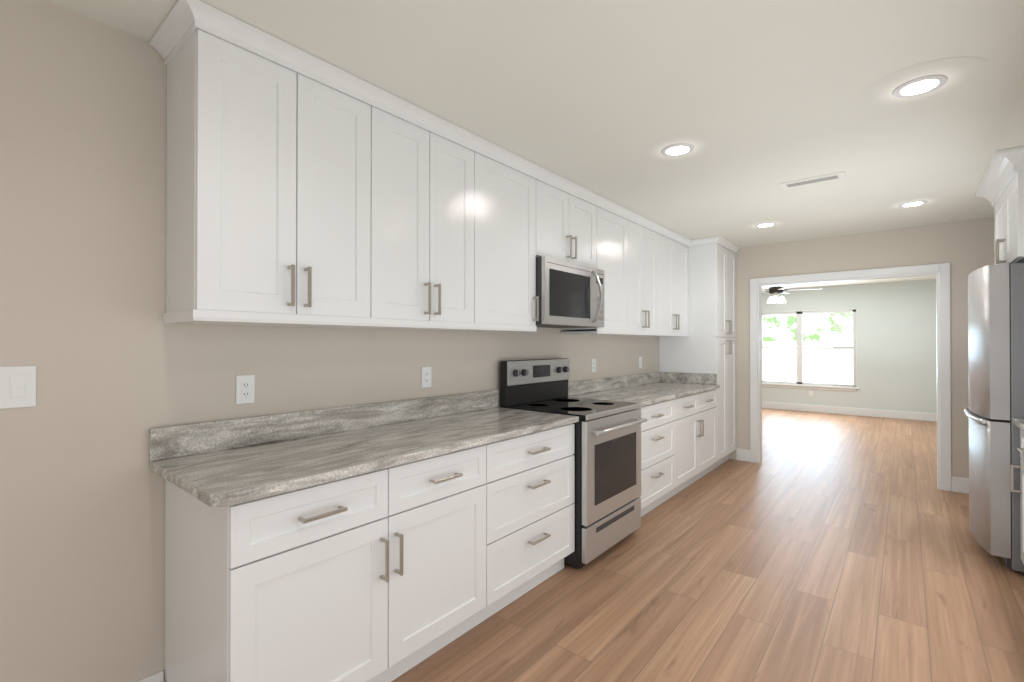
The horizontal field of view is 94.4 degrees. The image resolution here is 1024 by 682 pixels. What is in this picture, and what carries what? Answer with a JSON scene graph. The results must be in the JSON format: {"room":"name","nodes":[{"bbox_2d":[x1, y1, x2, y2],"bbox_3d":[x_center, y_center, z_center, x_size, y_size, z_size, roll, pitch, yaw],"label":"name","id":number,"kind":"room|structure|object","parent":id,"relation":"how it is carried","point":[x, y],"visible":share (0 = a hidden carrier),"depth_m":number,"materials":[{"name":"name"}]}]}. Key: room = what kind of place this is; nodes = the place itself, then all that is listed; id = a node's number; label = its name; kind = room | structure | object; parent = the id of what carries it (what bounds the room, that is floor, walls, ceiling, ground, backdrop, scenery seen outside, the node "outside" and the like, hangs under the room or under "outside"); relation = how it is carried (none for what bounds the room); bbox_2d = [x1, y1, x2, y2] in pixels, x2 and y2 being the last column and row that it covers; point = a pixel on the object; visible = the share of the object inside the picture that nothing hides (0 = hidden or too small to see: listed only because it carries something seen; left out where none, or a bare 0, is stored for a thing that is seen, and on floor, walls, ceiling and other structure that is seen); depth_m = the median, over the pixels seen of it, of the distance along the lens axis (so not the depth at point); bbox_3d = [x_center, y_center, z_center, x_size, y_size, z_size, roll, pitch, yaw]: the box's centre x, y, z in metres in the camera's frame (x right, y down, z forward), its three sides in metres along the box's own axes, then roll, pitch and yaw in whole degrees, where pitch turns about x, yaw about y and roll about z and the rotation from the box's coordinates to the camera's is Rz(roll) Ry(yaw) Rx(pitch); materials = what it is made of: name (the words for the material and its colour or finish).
{"room":"kitchen","nodes":[
{"label":"kitchen","id":0,"kind":"room"},
{"bbox_2d":[0,0,658,681],"bbox_3d":[-0.363,0.137,2.977,0.120,2.440,7.850,0,0,40],"label":"wall","id":1,"kind":"structure","parent":0,"point":[122,368],"depth_m":1.63,"materials":[{"name":"beige paint"}]},
{"bbox_2d":[0,366,35,408],"bbox_3d":[-1.528,0.142,1.466,0.010,0.128,0.080,0,0,40],"label":"switch plate","id":2,"kind":"object","parent":1,"relation":"attached to","point":[17,386],"visible":1,"depth_m":1.47,"materials":[{"name":"white plastic"}]},
{"bbox_2d":[137,670,163,681],"bbox_3d":[-2.050,1.277,0.827,0.014,0.135,2.396,0,0,40],"label":"baseboard","id":3,"kind":"structure","parent":1,"relation":"attached to","point":[159,676],"depth_m":1.73,"materials":[{"name":"white wood"}]},
{"bbox_2d":[236,375,254,403],"bbox_3d":[-1.109,0.201,1.973,0.009,0.118,0.072,0,0,40],"label":"electrical outlet","id":4,"kind":"object","parent":1,"relation":"attached to","point":[245,389],"visible":1,"depth_m":1.97,"materials":[{"name":"white plastic"}]},
{"bbox_2d":[161,0,376,323],"bbox_3d":[-0.950,-0.593,1.917,0.325,0.988,0.663,0,0,40],"label":"upper cabinet","id":5,"kind":"object","parent":1,"relation":"attached to","point":[304,189],"depth_m":1.74,"materials":[{"name":"white wood"}]},
{"bbox_2d":[149,372,660,459],"bbox_3d":[0.173,0.386,3.506,0.022,0.117,4.650,0,0,40],"label":"backsplash","id":6,"kind":"structure","parent":1,"relation":"attached to","point":[185,439],"depth_m":2.20,"materials":[{"name":"grey stone"}]},
{"bbox_2d":[373,92,476,327],"bbox_3d":[-0.533,-0.590,2.420,0.325,0.988,0.645,0,0,40],"label":"upper cabinet","id":7,"kind":"object","parent":1,"relation":"attached to","point":[427,167],"depth_m":2.29,"materials":[{"name":"white wood"}]},
{"bbox_2d":[421,367,430,387],"bbox_3d":[-0.490,0.207,2.721,0.009,0.118,0.072,0,0,40],"label":"electrical outlet","id":8,"kind":"object","parent":1,"relation":"attached to","point":[425,376],"visible":1,"depth_m":2.71,"materials":[{"name":"white plastic"}]},
{"bbox_2d":[477,140,540,327],"bbox_3d":[-0.150,-0.588,2.883,0.325,0.988,0.555,0,0,40],"label":"upper cabinet","id":9,"kind":"object","parent":1,"relation":"attached to","point":[508,186],"depth_m":2.78,"materials":[{"name":"white wood"}]},
{"bbox_2d":[541,168,600,268],"bbox_3d":[0.271,-0.808,3.393,0.325,0.543,0.766,0,0,40],"label":"upper cabinet","id":10,"kind":"object","parent":1,"relation":"attached to","point":[570,215],"depth_m":3.28,"materials":[{"name":"white wood"}]},
{"bbox_2d":[536,256,603,327],"bbox_3d":[0.328,-0.316,3.342,0.474,0.426,0.758,0,0,40],"label":"microwave","id":11,"kind":"object","parent":10,"relation":"attached to","point":[570,294],"visible":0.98,"depth_m":3.16,"materials":[{"name":"grey metal"}]},
{"bbox_2d":[592,359,595,371],"bbox_3d":[0.724,0.217,4.186,0.009,0.118,0.072,0,0,40],"label":"electrical outlet","id":12,"kind":"object","parent":1,"relation":"attached to","point":[593,365],"visible":1,"depth_m":4.18,"materials":[{"name":"white plastic"}]},
{"bbox_2d":[561,200,628,331],"bbox_3d":[0.682,-0.582,3.888,0.325,0.988,0.523,0,0,40],"label":"upper cabinet","id":13,"kind":"object","parent":1,"relation":"attached to","point":[614,218],"depth_m":3.82,"materials":[{"name":"white wood"}]},
{"bbox_2d":[639,357,641,367],"bbox_3d":[1.336,0.223,4.926,0.009,0.118,0.072,0,0,40],"label":"electrical outlet","id":14,"kind":"object","parent":1,"relation":"attached to","point":[640,362],"visible":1,"depth_m":4.92,"materials":[{"name":"white plastic"}]},
{"bbox_2d":[629,212,660,331],"bbox_3d":[1.046,-0.580,4.327,0.325,0.988,0.618,0,0,40],"label":"upper cabinet","id":15,"kind":"object","parent":1,"relation":"attached to","point":[644,236],"depth_m":4.23,"materials":[{"name":"white wood"}]},
{"bbox_2d":[625,228,688,335],"bbox_3d":[1.508,-0.577,4.886,0.325,0.988,0.832,0,0,40],"label":"upper cabinet","id":16,"kind":"object","parent":1,"relation":"attached to","point":[674,248],"depth_m":4.75,"materials":[{"name":"white wood"}]},
{"bbox_2d":[45,0,1023,289],"bbox_3d":[2.109,-1.127,4.150,6.600,0.100,13.040,0,0,40],"label":"ceiling","id":17,"kind":"structure","parent":0,"point":[595,96],"depth_m":2.04,"materials":[{"name":"paint"}]},
{"bbox_2d":[639,134,717,163],"bbox_3d":[0.940,-1.081,2.690,0.420,0.008,0.420,0,0,40],"label":"recessed light","id":18,"kind":"object","parent":17,"relation":"in","point":[681,151],"visible":1,"depth_m":2.67,"materials":[{"name":"white"}]},
{"bbox_2d":[741,219,791,229],"bbox_3d":[2.349,-1.071,4.393,0.420,0.008,0.420,0,0,40],"label":"recessed light","id":19,"kind":"object","parent":17,"relation":"in","point":[761,225],"visible":1,"depth_m":4.38,"materials":[{"name":"white"}]},
{"bbox_2d":[762,285,823,302],"bbox_3d":[4.367,-0.842,7.797,1.253,0.430,1.216,0,0,40],"label":"ceiling fan","id":20,"kind":"object","parent":17,"relation":"hanging from","point":[775,291],"visible":0.81,"depth_m":7.69,"materials":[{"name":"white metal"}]},
{"bbox_2d":[779,172,845,188],"bbox_3d":[2.021,-1.078,3.197,0.370,0.008,0.140,0,0,40],"label":"ceiling vent","id":21,"kind":"object","parent":17,"relation":"in","point":[817,179],"visible":1,"depth_m":3.18,"materials":[{"name":"white metal"}]},
{"bbox_2d":[879,196,948,210],"bbox_3d":[3.150,-1.075,3.729,0.420,0.008,0.420,0,0,40],"label":"recessed light","id":22,"kind":"object","parent":17,"relation":"in","point":[911,203],"visible":1,"depth_m":3.72,"materials":[{"name":"white"}]},
{"bbox_2d":[859,57,988,110],"bbox_3d":[1.741,-1.084,2.027,0.420,0.008,0.420,0,0,40],"label":"recessed light","id":23,"kind":"object","parent":17,"relation":"in","point":[961,73],"visible":1,"depth_m":2.00,"materials":[{"name":"white"}]},
{"bbox_2d":[391,408,1023,681],"bbox_3d":[2.109,1.413,4.136,6.600,0.100,13.040,0,0,40],"label":"floor","id":24,"kind":"structure","parent":0,"point":[819,547],"depth_m":2.58,"materials":[{"name":"brown wood"}]},
{"bbox_2d":[164,444,492,681],"bbox_3d":[-0.702,0.910,1.981,0.616,0.881,1.090,0,0,40],"label":"base cabinet","id":25,"kind":"object","parent":24,"relation":"on","point":[389,541],"depth_m":1.66,"materials":[{"name":"white wood"}]},
{"bbox_2d":[149,408,578,511],"bbox_3d":[-0.463,0.454,2.249,0.645,0.033,1.904,0,0,40],"label":"countertop","id":26,"kind":"structure","parent":25,"relation":"on","point":[228,477],"depth_m":1.83,"materials":[{"name":"grey stone"}]},
{"bbox_2d":[493,424,574,613],"bbox_3d":[-0.111,0.914,2.695,0.616,0.881,0.764,0,0,40],"label":"base cabinet","id":27,"kind":"object","parent":24,"relation":"on","point":[534,476],"depth_m":2.48,"materials":[{"name":"white wood"}]},
{"bbox_2d":[500,358,646,568],"bbox_3d":[0.440,0.746,3.233,0.724,1.225,0.754,0,0,40],"label":"range","id":28,"kind":"object","parent":24,"relation":"on","point":[607,452],"visible":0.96,"depth_m":3.06,"materials":[{"name":"silver metal"}]},
{"bbox_2d":[565,400,676,516],"bbox_3d":[0.880,0.921,3.891,0.616,0.881,0.810,0,0,40],"label":"base cabinet","id":29,"kind":"object","parent":24,"relation":"on","point":[659,432],"depth_m":3.76,"materials":[{"name":"white wood"}]},
{"bbox_2d":[568,380,719,407],"bbox_3d":[1.264,0.465,4.335,0.645,0.033,1.980,0,0,40],"label":"countertop","id":30,"kind":"structure","parent":29,"relation":"on","point":[657,393],"depth_m":4.12,"materials":[{"name":"grey stone"}]},
{"bbox_2d":[677,388,716,492],"bbox_3d":[1.511,0.925,4.654,0.616,0.881,1.170,0,0,40],"label":"base cabinet","id":31,"kind":"object","parent":24,"relation":"on","point":[696,415],"depth_m":4.42,"materials":[{"name":"white wood"}]},
{"bbox_2d":[659,244,735,470],"bbox_3d":[2.132,0.151,5.375,0.658,2.437,0.724,0,0,40],"label":"pantry cabinet","id":32,"kind":"object","parent":24,"relation":"on","point":[708,345],"visible":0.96,"depth_m":5.08,"materials":[{"name":"white wood"}]},
{"bbox_2d":[661,372,716,383],"bbox_3d":[1.886,0.397,5.091,0.595,0.111,0.022,0,0,40],"label":"backsplash","id":33,"kind":"structure","parent":32,"relation":"attached to","point":[673,377],"depth_m":5.05,"materials":[{"name":"grey stone"}]},
{"bbox_2d":[964,263,1023,575],"bbox_3d":[3.345,0.448,2.930,0.791,1.817,0.860,0,0,40],"label":"refrigerator","id":34,"kind":"object","parent":24,"relation":"on","point":[994,408],"visible":1,"depth_m":2.79,"materials":[{"name":"grey metal"}]},
{"bbox_2d":[1014,426,1023,563],"bbox_3d":[2.930,0.912,2.255,0.625,0.882,0.624,0,0,40],"label":"base cabinet","id":35,"kind":"object","parent":24,"relation":"on","point":[1021,449],"depth_m":2.65,"materials":[{"name":"white"}]},
{"bbox_2d":[1013,418,1023,433],"bbox_3d":[2.317,0.450,1.539,0.653,0.033,2.514,0,0,40],"label":"countertop","id":36,"kind":"structure","parent":35,"relation":"on","point":[1019,422],"depth_m":2.60,"materials":[{"name":"grey stone"}]},
{"bbox_2d":[762,280,936,413],"bbox_3d":[6.229,0.170,9.119,6.840,2.440,0.120,0,0,40],"label":"wall","id":37,"kind":"structure","parent":0,"point":[896,345],"depth_m":8.61,"materials":[{"name":"grey paint"}]},
{"bbox_2d":[762,308,858,390],"bbox_3d":[5.821,0.169,9.411,1.720,1.555,0.130,0,0,40],"label":"window","id":38,"kind":"structure","parent":37,"relation":"in","point":[809,349],"depth_m":9.39,"materials":[{"name":"white"}]},
{"bbox_2d":[762,401,936,421],"bbox_3d":[6.185,1.322,9.060,6.600,0.135,0.018,0,0,40],"label":"baseboard","id":39,"kind":"structure","parent":37,"relation":"attached to","point":[771,405],"depth_m":8.88,"materials":[{"name":"white wood"}]},
{"bbox_2d":[729,218,994,478],"bbox_3d":[3.400,0.147,4.879,3.250,2.440,0.120,0,0,40],"label":"wall","id":40,"kind":"structure","parent":0,"point":[964,249],"depth_m":4.57,"materials":[{"name":"beige paint"}]},
{"bbox_2d":[750,263,950,490],"bbox_3d":[3.386,0.330,4.893,1.670,2.075,0.160,0,0,40],"label":"door frame","id":41,"kind":"structure","parent":40,"relation":"attached to","point":[941,271],"depth_m":4.54,"materials":[{"name":"white wood"}]},
{"bbox_2d":[951,477,968,493],"bbox_3d":[4.288,1.295,4.048,0.790,0.135,0.018,0,0,40],"label":"baseboard","id":42,"kind":"structure","parent":40,"relation":"attached to","point":[959,485],"depth_m":4.26,"materials":[{"name":"white"}]},
{"bbox_2d":[934,280,936,391],"bbox_3d":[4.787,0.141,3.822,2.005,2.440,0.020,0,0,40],"label":"wall","id":43,"kind":"structure","parent":0,"point":[935,358],"depth_m":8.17,"materials":[{"name":"grey paint"}]},
{"bbox_3d":[2.233,0.125,0.828,0.120,2.440,7.850,0,0,40],"label":"wall","id":44,"kind":"structure","parent":0,"visible":0},
{"bbox_2d":[975,146,1023,264],"bbox_3d":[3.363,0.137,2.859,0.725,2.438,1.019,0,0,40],"label":"upper cabinet","id":45,"kind":"object","parent":44,"relation":"attached to","point":[1001,188],"visible":0.98,"depth_m":2.92,"materials":[{"name":"white wood"}]}
]}

